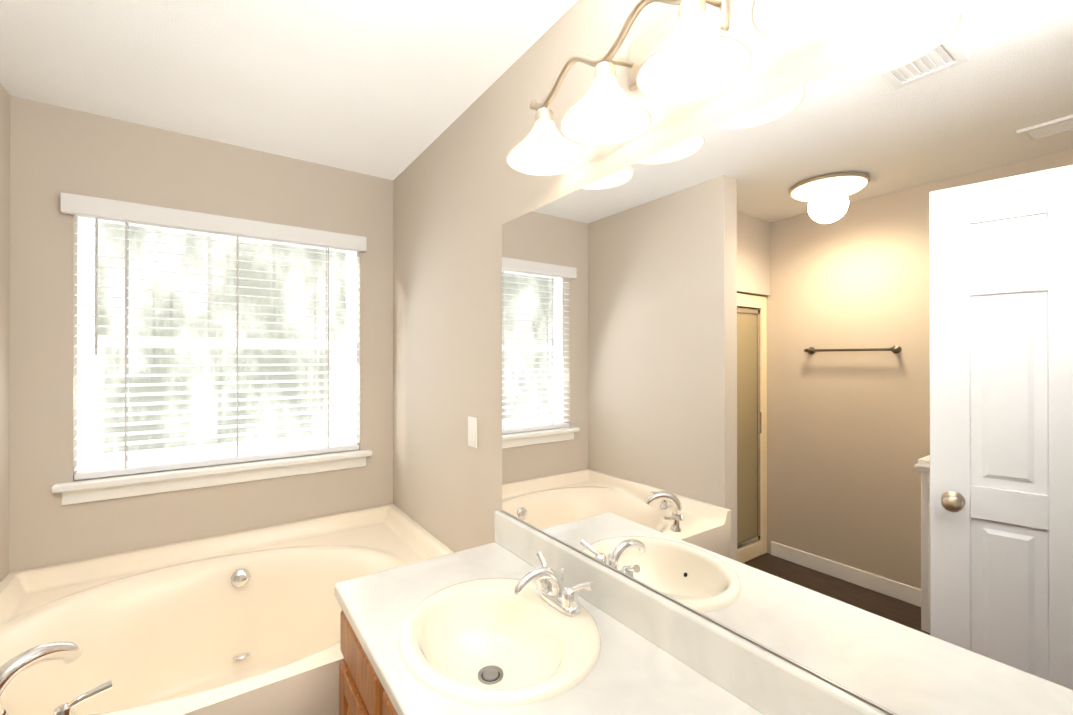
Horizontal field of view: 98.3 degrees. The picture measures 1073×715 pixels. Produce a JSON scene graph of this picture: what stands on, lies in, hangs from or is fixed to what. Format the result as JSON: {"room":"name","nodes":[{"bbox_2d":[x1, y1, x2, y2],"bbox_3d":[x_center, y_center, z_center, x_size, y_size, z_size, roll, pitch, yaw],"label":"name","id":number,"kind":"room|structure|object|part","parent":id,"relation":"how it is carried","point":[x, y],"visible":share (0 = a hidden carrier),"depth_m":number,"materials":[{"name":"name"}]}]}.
{"room":"bathroom","nodes":[
{"label":"bathroom","id":0,"kind":"room"},
{"bbox_2d":[0,83,9,581],"bbox_3d":[-1.737,0.218,1.276,0.120,2.440,1.120,0,0,-35],"label":"wall","id":1,"kind":"structure","parent":0,"point":[4,292],"depth_m":1.73,"materials":[{"name":"beige paint"}]},
{"bbox_2d":[9,96,392,572],"bbox_3d":[-1.889,0.220,1.945,2.840,2.440,0.150,0,0,-35],"label":"wall","id":2,"kind":"structure","parent":0,"point":[55,151],"depth_m":1.98,"materials":[{"name":"beige paint"}]},
{"bbox_2d":[52,449,371,492],"bbox_3d":[-1.419,0.515,2.201,1.215,0.027,0.140,0,0,-35],"label":"window sill","id":3,"kind":"structure","parent":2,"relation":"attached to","point":[111,482],"depth_m":2.07,"materials":[{"name":"white wood"}]},
{"bbox_2d":[60,192,365,504],"bbox_3d":[-1.432,-0.029,2.221,1.175,1.236,0.165,0,0,-35],"label":"window","id":4,"kind":"structure","parent":2,"relation":"in","point":[90,386],"depth_m":2.12,"materials":[{"name":"white plastic"}]},
{"bbox_2d":[95,218,97,354],"bbox_3d":[-1.803,-0.290,1.902,0.008,0.560,0.010,0,0,-35],"label":"blind cord","id":5,"kind":"object","parent":4,"relation":"hanging from","point":[96,219],"depth_m":1.90,"materials":[{"name":"grey plastic"}]},
{"bbox_2d":[125,222,128,468],"bbox_3d":[-1.734,-0.055,1.960,0.006,1.050,0.002,0,0,-35],"label":"blind cord","id":6,"kind":"object","parent":4,"relation":"hanging from","point":[126,311],"depth_m":1.96,"materials":[{"name":"white fabric"}]},
{"bbox_3d":[-1.415,-0.075,2.190,1.167,1.144,0.095,0,0,-35],"label":"window blind rails","id":7,"kind":"part","parent":4,"relation":"part of","materials":[{"name":"white plastic"}]},
{"bbox_3d":[-1.406,0.558,2.182,1.175,0.060,0.015,0,0,-35],"label":"window sill apron","id":8,"kind":"part","parent":4,"relation":"part of","materials":[{"name":"white wood"}]},
{"bbox_2d":[236,236,238,456],"bbox_3d":[-1.408,-0.054,2.188,0.006,1.050,0.002,0,0,-35],"label":"blind cord","id":9,"kind":"object","parent":4,"relation":"hanging from","point":[237,288],"depth_m":2.19,"materials":[{"name":"white fabric"}]},
{"bbox_2d":[326,248,328,447],"bbox_3d":[-1.084,-0.054,2.417,0.006,1.050,0.002,0,0,-35],"label":"blind cord","id":10,"kind":"object","parent":4,"relation":"hanging from","point":[326,248],"depth_m":2.42,"materials":[{"name":"white fabric"}]},
{"bbox_2d":[0,0,577,179],"bbox_3d":[-0.647,-1.055,0.181,2.840,0.100,4.470,0,0,-35],"label":"ceiling","id":11,"kind":"structure","parent":0,"point":[390,89],"depth_m":1.59,"materials":[{"name":"white paint"}]},
{"bbox_2d":[393,0,989,714],"bbox_3d":[0.080,0.219,1.484,0.150,2.440,2.870,0,0,-35],"label":"wall","id":12,"kind":"structure","parent":0,"point":[463,190],"depth_m":1.73,"materials":[{"name":"beige paint"}]},
{"bbox_2d":[468,416,476,447],"bbox_3d":[-0.251,0.291,1.813,0.008,0.116,0.072,0,0,-35],"label":"switch plate","id":13,"kind":"object","parent":12,"relation":"attached to","point":[472,431],"visible":1,"depth_m":1.80,"materials":[{"name":"white plastic"}]},
{"bbox_2d":[506,0,889,175],"bbox_3d":[0.224,-0.645,0.967,0.207,0.226,0.912,0,0,-35],"label":"sconce","id":14,"kind":"object","parent":12,"relation":"attached to","point":[687,51],"visible":1,"depth_m":0.95,"materials":[{"name":"white glass"}]},
{"bbox_3d":[0.021,-0.582,1.255,0.207,0.102,0.207,0,0,-35],"label":"lamp shade","id":15,"kind":"part","parent":14,"relation":"part of","materials":[{"name":"white glass"}]},
{"bbox_3d":[0.021,-0.593,1.255,0.060,0.087,0.060,0,0,-35],"label":"bulb","id":16,"kind":"part","parent":14,"relation":"part of","materials":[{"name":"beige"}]},
{"bbox_3d":[0.157,-0.594,1.063,0.060,0.087,0.060,0,0,-35],"label":"bulb","id":17,"kind":"part","parent":14,"relation":"part of","materials":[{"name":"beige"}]},
{"bbox_3d":[0.157,-0.582,1.063,0.207,0.102,0.207,0,0,-35],"label":"lamp shade","id":18,"kind":"part","parent":14,"relation":"part of","materials":[{"name":"white glass"}]},
{"bbox_3d":[0.292,-0.594,0.871,0.060,0.087,0.060,0,0,-35],"label":"bulb","id":19,"kind":"part","parent":14,"relation":"part of","materials":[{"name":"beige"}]},
{"bbox_3d":[0.292,-0.583,0.871,0.207,0.102,0.207,0,0,-35],"label":"lamp shade","id":20,"kind":"part","parent":14,"relation":"part of","materials":[{"name":"white glass"}]},
{"bbox_3d":[0.427,-0.583,0.679,0.207,0.102,0.207,0,0,-35],"label":"lamp shade","id":21,"kind":"part","parent":14,"relation":"part of","materials":[{"name":"white glass"}]},
{"bbox_2d":[502,0,1072,714],"bbox_3d":[0.309,0.033,1.019,0.006,1.002,1.485,0,0,-35],"label":"mirror","id":22,"kind":"object","parent":12,"relation":"attached to","point":[788,376],"visible":1,"depth_m":0.75,"materials":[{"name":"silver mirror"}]},
{"bbox_2d":[495,510,888,714],"bbox_3d":[0.301,0.595,1.015,0.021,0.115,1.540,0,0,-35],"label":"backsplash","id":23,"kind":"structure","parent":0,"relation":"attached to","point":[767,682],"depth_m":0.94,"materials":[{"name":"white stone"}]},
{"bbox_3d":[-0.647,1.485,0.175,2.840,0.100,4.470,0,0,-35],"label":"floor","id":24,"kind":"structure","parent":0,"visible":0},
{"bbox_2d":[0,504,453,714],"bbox_3d":[-1.074,1.081,1.714,1.464,0.692,1.157,0,0,-35],"label":"bathtub","id":25,"kind":"object","parent":24,"relation":"on","point":[245,622],"visible":0.81,"depth_m":1.84,"materials":[{"name":"beige plastic"}]},
{"bbox_2d":[0,642,112,714],"bbox_3d":[-1.289,0.808,1.175,0.365,0.149,0.389,0,0,-35],"label":"faucet","id":26,"kind":"object","parent":25,"relation":"on","point":[66,652],"depth_m":1.14,"materials":[{"name":"silver metal"}]},
{"bbox_2d":[336,598,397,714],"bbox_3d":[0.075,1.059,0.856,0.575,0.749,1.544,0,0,-35],"label":"bathroom vanity","id":27,"kind":"object","parent":24,"relation":"on","point":[360,691],"depth_m":1.16,"materials":[{"name":"brown wood"}]},
{"bbox_2d":[334,542,765,714],"bbox_3d":[0.085,0.666,0.863,0.550,0.038,1.542,0,0,-35],"label":"countertop","id":28,"kind":"structure","parent":27,"relation":"on","point":[653,682],"depth_m":0.95,"materials":[{"name":"white stone"}]},
{"bbox_2d":[370,558,649,714],"bbox_3d":[-0.087,0.701,1.103,0.456,0.137,0.500,0,0,-35],"label":"sink","id":29,"kind":"object","parent":28,"relation":"in","point":[460,641],"depth_m":1.12,"materials":[{"name":"beige ceramic"}]},
{"bbox_2d":[510,550,597,617],"bbox_3d":[0.013,0.582,1.173,0.161,0.102,0.228,0,0,-35],"label":"faucet","id":30,"kind":"object","parent":28,"relation":"on","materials":[{"name":"silver metal"}]},
{"label":"outside","id":31,"kind":"structure","parent":0,"visible":0},
{"bbox_2d":[94,222,345,452],"bbox_3d":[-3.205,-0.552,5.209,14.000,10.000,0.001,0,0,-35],"label":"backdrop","id":32,"kind":"structure","parent":31,"point":[177,296],"depth_m":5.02,"materials":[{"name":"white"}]}
]}

